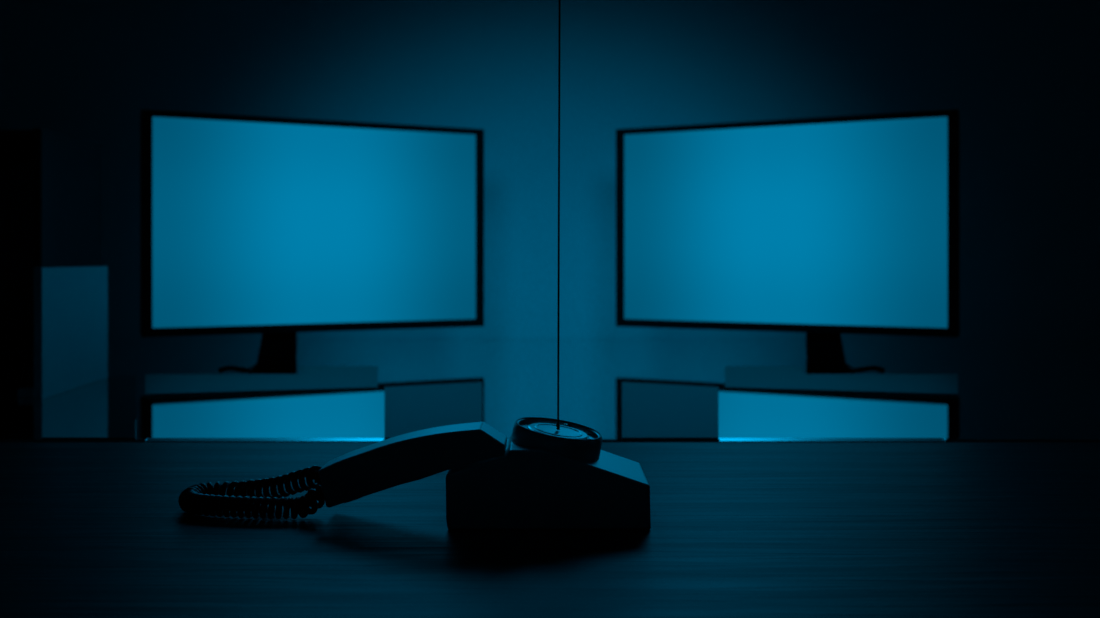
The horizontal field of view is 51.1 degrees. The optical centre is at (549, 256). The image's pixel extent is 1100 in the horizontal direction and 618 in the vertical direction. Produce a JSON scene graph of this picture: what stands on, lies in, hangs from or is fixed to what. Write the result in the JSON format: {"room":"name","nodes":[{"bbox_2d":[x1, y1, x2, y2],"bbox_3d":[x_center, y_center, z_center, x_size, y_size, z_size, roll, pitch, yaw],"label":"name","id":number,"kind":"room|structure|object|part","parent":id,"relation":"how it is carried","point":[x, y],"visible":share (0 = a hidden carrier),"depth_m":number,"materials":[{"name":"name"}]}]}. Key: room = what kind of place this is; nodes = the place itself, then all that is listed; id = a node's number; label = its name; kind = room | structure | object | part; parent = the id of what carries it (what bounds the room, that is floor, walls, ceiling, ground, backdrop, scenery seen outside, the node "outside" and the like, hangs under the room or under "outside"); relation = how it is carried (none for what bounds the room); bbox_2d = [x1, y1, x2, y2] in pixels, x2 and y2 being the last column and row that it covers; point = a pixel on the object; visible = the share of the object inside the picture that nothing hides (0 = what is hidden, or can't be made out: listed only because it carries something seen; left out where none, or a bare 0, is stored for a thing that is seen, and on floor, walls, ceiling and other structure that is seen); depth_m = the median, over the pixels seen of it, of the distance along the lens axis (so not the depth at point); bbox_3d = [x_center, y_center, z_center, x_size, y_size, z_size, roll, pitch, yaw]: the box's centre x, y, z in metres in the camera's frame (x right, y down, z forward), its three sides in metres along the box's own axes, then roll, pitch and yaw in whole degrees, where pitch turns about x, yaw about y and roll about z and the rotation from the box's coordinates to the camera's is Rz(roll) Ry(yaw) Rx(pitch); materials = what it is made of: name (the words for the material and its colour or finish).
{"room":"living room","nodes":[
{"label":"living room","id":0,"kind":"room"},
{"bbox_2d":[0,0,1099,338],"bbox_3d":[0.000,-0.360,2.840,4.600,2.600,0.080,0,0,0],"label":"wall","id":1,"kind":"structure","parent":0,"point":[1022,77],"depth_m":2.80,"materials":[{"name":"blue paint"}]},
{"bbox_3d":[0.000,0.965,0.700,4.600,0.050,4.200,0,0,0],"label":"floor","id":2,"kind":"structure","parent":0,"visible":0},
{"bbox_2d":[0,442,1099,617],"bbox_3d":[0.000,0.570,0.771,2.300,0.740,0.943,0,0,0],"label":"wooden table","id":3,"kind":"object","parent":2,"relation":"on","point":[88,529],"visible":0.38,"depth_m":0.81,"materials":[{"name":"brown wood"}]},
{"bbox_2d":[178,422,506,518],"bbox_3d":[-0.163,0.163,0.884,0.272,0.073,0.068,0,0,16],"label":"telephone handset","id":4,"kind":"object","parent":3,"relation":"on","point":[416,455],"visible":1,"depth_m":0.87,"materials":[{"name":"black plastic"}]},
{"bbox_3d":[-0.234,0.181,0.902,0.127,0.037,0.067,0,0,20],"label":"coiled cord","id":5,"kind":"part","parent":4,"relation":"part of","materials":[{"name":"black plastic"}]},
{"bbox_2d":[446,417,650,528],"bbox_3d":[-0.001,0.163,0.889,0.150,0.074,0.092,0,0,0],"label":"telephone","id":6,"kind":"object","parent":3,"relation":"on","point":[547,477],"visible":0.99,"depth_m":0.84,"materials":[{"name":"black plastic"}]},
{"bbox_3d":[0.006,0.135,0.886,0.047,0.010,0.048,0,0,0],"label":"dial plate","id":7,"kind":"part","parent":6,"relation":"part of","materials":[{"name":"silver metal"}]},
{"bbox_2d":[0,339,1099,441],"bbox_3d":[0.000,0.570,2.030,4.400,0.740,1.536,0,0,0],"label":"wall","id":8,"kind":"structure","parent":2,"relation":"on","point":[1010,390],"depth_m":1.74,"materials":[{"name":"paint"}]},
{"bbox_2d":[0,129,102,374],"bbox_3d":[-1.071,-0.009,2.085,0.418,0.418,0.270,0,0,0],"label":"shelf","id":9,"kind":"object","parent":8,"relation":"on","point":[68,170],"visible":0.59,"depth_m":2.05,"materials":[{"name":"black wood"}]},
{"bbox_3d":[-1.071,-0.009,2.217,0.390,0.418,0.006,0,0,0],"label":"panel","id":10,"kind":"part","parent":9,"relation":"part of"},
{"bbox_3d":[-0.869,-0.009,2.085,0.014,0.418,0.270,0,0,0],"label":"panel","id":11,"kind":"part","parent":9,"relation":"part of","materials":[{"name":"black wood"}]},
{"bbox_2d":[17,266,107,399],"bbox_3d":[-0.744,0.107,1.753,0.047,0.185,0.293,0,0,-4],"label":"panel","id":12,"kind":"object","parent":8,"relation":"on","point":[71,303],"visible":1,"depth_m":1.72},
{"bbox_3d":[-1.322,0.205,1.266,1.756,0.010,0.009,0,0,0],"label":"edge trim","id":13,"kind":"part","parent":8,"relation":"part of","materials":[{"name":"black glass"}]},
{"bbox_2d":[41,375,135,438],"bbox_3d":[-0.633,0.199,1.579,0.122,0.001,0.714,0,0,-20],"label":"panel","id":14,"kind":"object","parent":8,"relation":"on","point":[106,408],"visible":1,"depth_m":1.48,"materials":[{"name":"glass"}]},
{"bbox_3d":[-0.314,0.205,1.266,0.261,0.010,0.009,0,0,0],"label":"edge trim","id":15,"kind":"part","parent":8,"relation":"part of","materials":[{"name":"clear glass"}]},
{"bbox_2d":[140,109,483,395],"bbox_3d":[-0.379,-0.035,2.042,0.677,0.469,0.642,0,0,-17],"label":"computer monitor","id":16,"kind":"object","parent":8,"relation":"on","point":[275,228],"visible":1,"depth_m":2.22,"materials":[{"name":"black plastic"}]},
{"bbox_3d":[-0.448,-0.061,2.270,0.685,0.411,0.026,0,0,-29],"label":"casing","id":17,"kind":"part","parent":16,"relation":"part of","materials":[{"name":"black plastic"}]},
{"bbox_3d":[-0.462,0.198,1.881,0.395,0.003,0.374,0,0,-15],"label":"plate","id":18,"kind":"part","parent":16,"relation":"part of","materials":[{"name":"black plastic"}]},
{"bbox_2d":[384,382,481,438],"bbox_3d":[-0.166,0.199,1.540,0.149,0.001,0.562,0,0,-3],"label":"panel","id":19,"kind":"object","parent":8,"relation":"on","point":[407,409],"visible":0.76,"depth_m":1.53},
{"bbox_3d":[0.002,0.205,1.266,0.369,0.010,0.009,0,0,0],"label":"edge trim","id":20,"kind":"part","parent":8,"relation":"part of","materials":[{"name":"clear glass"}]},
{"bbox_2d":[622,382,717,438],"bbox_3d":[0.170,0.199,1.540,0.147,0.001,0.563,0,0,4],"label":"panel","id":21,"kind":"object","parent":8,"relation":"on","point":[649,411],"visible":1,"depth_m":1.47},
{"bbox_2d":[616,109,959,395],"bbox_3d":[0.380,-0.035,2.043,0.676,0.469,0.642,0,0,16],"label":"computer monitor","id":22,"kind":"object","parent":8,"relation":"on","point":[824,229],"visible":1,"depth_m":2.23,"materials":[{"name":"black plastic"}]},
{"bbox_3d":[0.467,0.198,1.881,0.395,0.003,0.375,0,0,15],"label":"plate","id":23,"kind":"part","parent":22,"relation":"part of","materials":[{"name":"black plastic"}]},
{"bbox_3d":[0.448,-0.061,2.270,0.685,0.411,0.026,0,0,29],"label":"casing","id":24,"kind":"part","parent":22,"relation":"part of","materials":[{"name":"black plastic"}]},
{"bbox_3d":[0.310,0.205,1.266,0.248,0.010,0.009,0,0,0],"label":"edge trim","id":25,"kind":"part","parent":8,"relation":"part of","materials":[{"name":"clear glass"}]},
{"bbox_3d":[1.317,0.205,1.266,1.766,0.010,0.009,0,0,0],"label":"edge trim","id":26,"kind":"part","parent":8,"relation":"part of","materials":[{"name":"black glass"}]},
{"bbox_3d":[0.000,-1.685,0.700,4.600,0.050,4.200,0,0,0],"label":"ceiling","id":27,"kind":"structure","parent":0,"visible":0},
{"bbox_2d":[556,0,560,429],"bbox_3d":[0.013,-0.763,0.891,0.024,1.793,0.024,0,0,0],"label":"string","id":28,"kind":"object","parent":27,"relation":"hanging from","point":[557,424],"visible":1,"depth_m":0.89,"materials":[{"name":"black"}]}
]}

